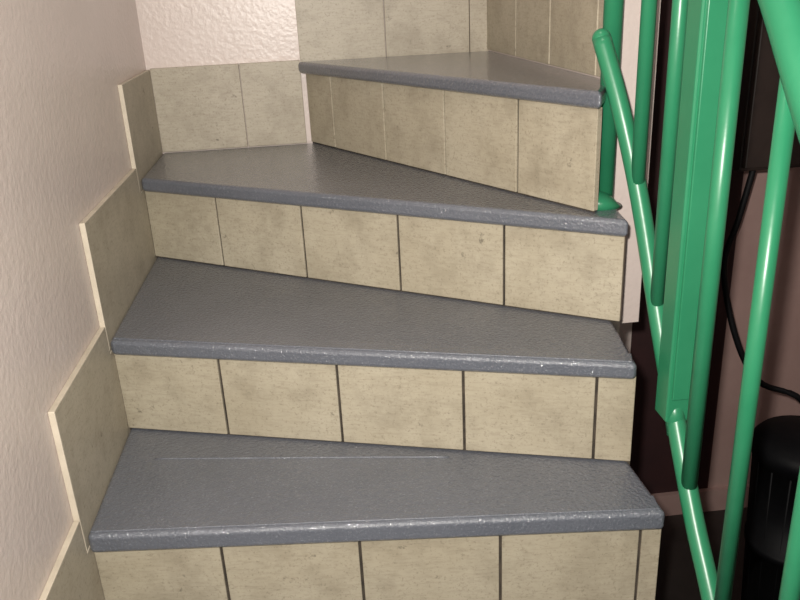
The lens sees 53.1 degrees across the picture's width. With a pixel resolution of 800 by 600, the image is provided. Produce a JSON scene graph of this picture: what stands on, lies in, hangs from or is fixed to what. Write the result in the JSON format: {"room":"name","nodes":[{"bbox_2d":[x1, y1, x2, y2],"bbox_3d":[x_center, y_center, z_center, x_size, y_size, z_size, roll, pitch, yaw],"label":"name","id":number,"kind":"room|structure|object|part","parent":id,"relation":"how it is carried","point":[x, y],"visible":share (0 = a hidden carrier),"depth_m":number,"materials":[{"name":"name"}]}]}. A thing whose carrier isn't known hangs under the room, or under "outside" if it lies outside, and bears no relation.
{"room":"indoor staircase","nodes":[
{"label":"indoor staircase","id":0,"kind":"room"},
{"bbox_2d":[0,0,145,599],"bbox_3d":[-0.518,0.066,0.507,0.143,2.850,3.400,-5,22,-5],"label":"wall","id":1,"kind":"structure","parent":0,"point":[64,147],"depth_m":1.14,"materials":[{"name":"beige paint"}]},
{"bbox_2d":[39,70,162,599],"bbox_3d":[-0.467,0.502,1.261,0.010,1.477,2.046,-5,22,-5],"label":"baseboard","id":2,"kind":"structure","parent":1,"relation":"attached to","point":[90,428],"depth_m":1.36,"materials":[{"name":"beige tile"}]},
{"bbox_2d":[135,0,631,352],"bbox_3d":[0.008,-0.588,2.075,1.267,2.850,0.134,-5,22,-5],"label":"wall","id":3,"kind":"structure","parent":0,"point":[174,33],"depth_m":1.93,"materials":[{"name":"beige paint"}]},
{"bbox_2d":[150,63,247,151],"bbox_3d":[-0.496,-0.475,1.984,0.212,0.203,0.010,-5,22,-5],"label":"tile","id":4,"kind":"structure","parent":3,"relation":"attached to","point":[198,107],"depth_m":1.98,"materials":[{"name":"beige tile"}]},
{"bbox_2d":[239,60,306,146],"bbox_3d":[-0.316,-0.490,1.999,0.147,0.203,0.010,-5,22,-5],"label":"tile","id":5,"kind":"structure","parent":3,"relation":"attached to","point":[272,93],"depth_m":1.99,"materials":[{"name":"beige tile"}]},
{"bbox_2d":[295,0,385,61],"bbox_3d":[-0.145,-0.689,1.940,0.212,0.207,0.010,-5,22,-5],"label":"tile","id":6,"kind":"structure","parent":3,"relation":"attached to","point":[327,29],"depth_m":1.95,"materials":[{"name":"beige tile"}]},
{"bbox_2d":[383,0,469,56],"bbox_3d":[0.065,-0.707,1.957,0.208,0.207,0.010,-5,22,-5],"label":"tile","id":7,"kind":"structure","parent":3,"relation":"attached to","point":[412,27],"depth_m":1.97,"materials":[{"name":"beige tile"}]},
{"bbox_2d":[469,0,487,51],"bbox_3d":[0.196,-0.718,1.968,0.051,0.207,0.010,-5,22,-5],"label":"tile","id":8,"kind":"structure","parent":3,"relation":"attached to","point":[477,8],"depth_m":1.98,"materials":[{"name":"beige tile"}]},
{"bbox_2d":[630,0,743,493],"bbox_3d":[0.782,-0.652,2.139,0.290,2.850,0.134,-5,22,-5],"label":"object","id":9,"kind":"object","parent":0,"point":[651,460],"visible":0.11,"depth_m":2.41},
{"bbox_2d":[655,507,747,599],"bbox_3d":[0.746,1.335,1.153,2.550,0.100,3.400,-5,22,-5],"label":"floor","id":10,"kind":"structure","parent":0,"point":[676,575],"depth_m":2.40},
{"bbox_2d":[88,0,664,599],"bbox_3d":[0.134,0.353,1.296,1.215,1.672,2.011,-5,22,-5],"label":"staircase","id":11,"kind":"structure","parent":10,"relation":"on","point":[382,356],"depth_m":1.37,"materials":[{"name":"beige tile"}]},
{"bbox_2d":[614,0,660,322],"bbox_3d":[0.366,-0.823,1.229,0.073,1.820,0.124,-5,22,-5],"label":"wall","id":12,"kind":"structure","parent":11,"relation":"on","point":[630,296],"depth_m":1.40,"materials":[{"name":"beige paint"}]},
{"bbox_2d":[592,0,799,599],"bbox_3d":[0.410,-0.021,0.804,0.094,2.355,1.252,-5,22,-5],"label":"stair railing","id":13,"kind":"object","parent":11,"relation":"on","point":[680,257],"visible":0.98,"depth_m":1.08,"materials":[{"name":"green metal"}]},
{"bbox_3d":[0.312,-0.406,1.240,0.029,0.029,0.029,-5,22,-5],"label":"rail","id":14,"kind":"part","parent":13,"relation":"part of","materials":[{"name":"green metal"}]},
{"bbox_3d":[0.326,-0.687,1.172,0.031,1.125,0.031,-5,22,-5],"label":"anchor post","id":15,"kind":"part","parent":13,"relation":"part of","materials":[{"name":"green paint"}]},
{"bbox_3d":[0.455,0.426,0.961,0.075,1.360,1.185,-6,22,-7],"label":"rail","id":16,"kind":"part","parent":13,"relation":"part of","materials":[{"name":"green metal"}]},
{"bbox_3d":[0.383,-0.528,0.948,0.038,1.520,0.042,-5,22,-5],"label":"post","id":17,"kind":"part","parent":13,"relation":"part of","materials":[{"name":"green metal"}]},
{"bbox_3d":[0.422,-0.330,0.659,0.044,1.420,1.195,-5,22,-5],"label":"handrail","id":18,"kind":"part","parent":13,"relation":"part of","materials":[{"name":"green metal"}]},
{"bbox_2d":[741,415,799,599],"bbox_3d":[0.990,0.594,2.024,0.244,0.605,0.244,-5,22,-5],"label":"waste bin","id":19,"kind":"object","parent":10,"relation":"on","point":[775,461],"visible":0.92,"depth_m":1.94,"materials":[{"name":"black plastic"}]},
{"bbox_2d":[708,167,799,487],"bbox_3d":[1.298,-0.695,2.181,0.750,2.850,0.134,-5,22,-5],"label":"wall","id":20,"kind":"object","parent":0,"point":[781,363],"visible":0.33,"depth_m":2.39,"materials":[{"name":"paint"}]},
{"bbox_2d":[651,484,748,515],"bbox_3d":[1.231,0.629,2.614,1.030,0.080,0.016,-5,22,-5],"label":"baseboard","id":21,"kind":"structure","parent":20,"relation":"attached to","point":[714,498],"depth_m":2.58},
{"bbox_2d":[732,0,799,171],"bbox_3d":[1.038,-0.753,1.913,0.500,0.820,0.264,-5,22,-5],"label":"upper cabinet","id":22,"kind":"object","parent":20,"relation":"attached to","point":[760,74],"visible":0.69,"depth_m":1.87,"materials":[{"name":"brown wood"}]},
{"bbox_2d":[721,170,799,402],"bbox_3d":[1.002,0.223,2.157,0.304,1.171,0.156,-9,23,-16],"label":"power cable","id":23,"kind":"object","parent":22,"relation":"attached to","point":[724,275],"visible":0.8,"depth_m":2.05,"materials":[{"name":"black plastic"}]}
]}

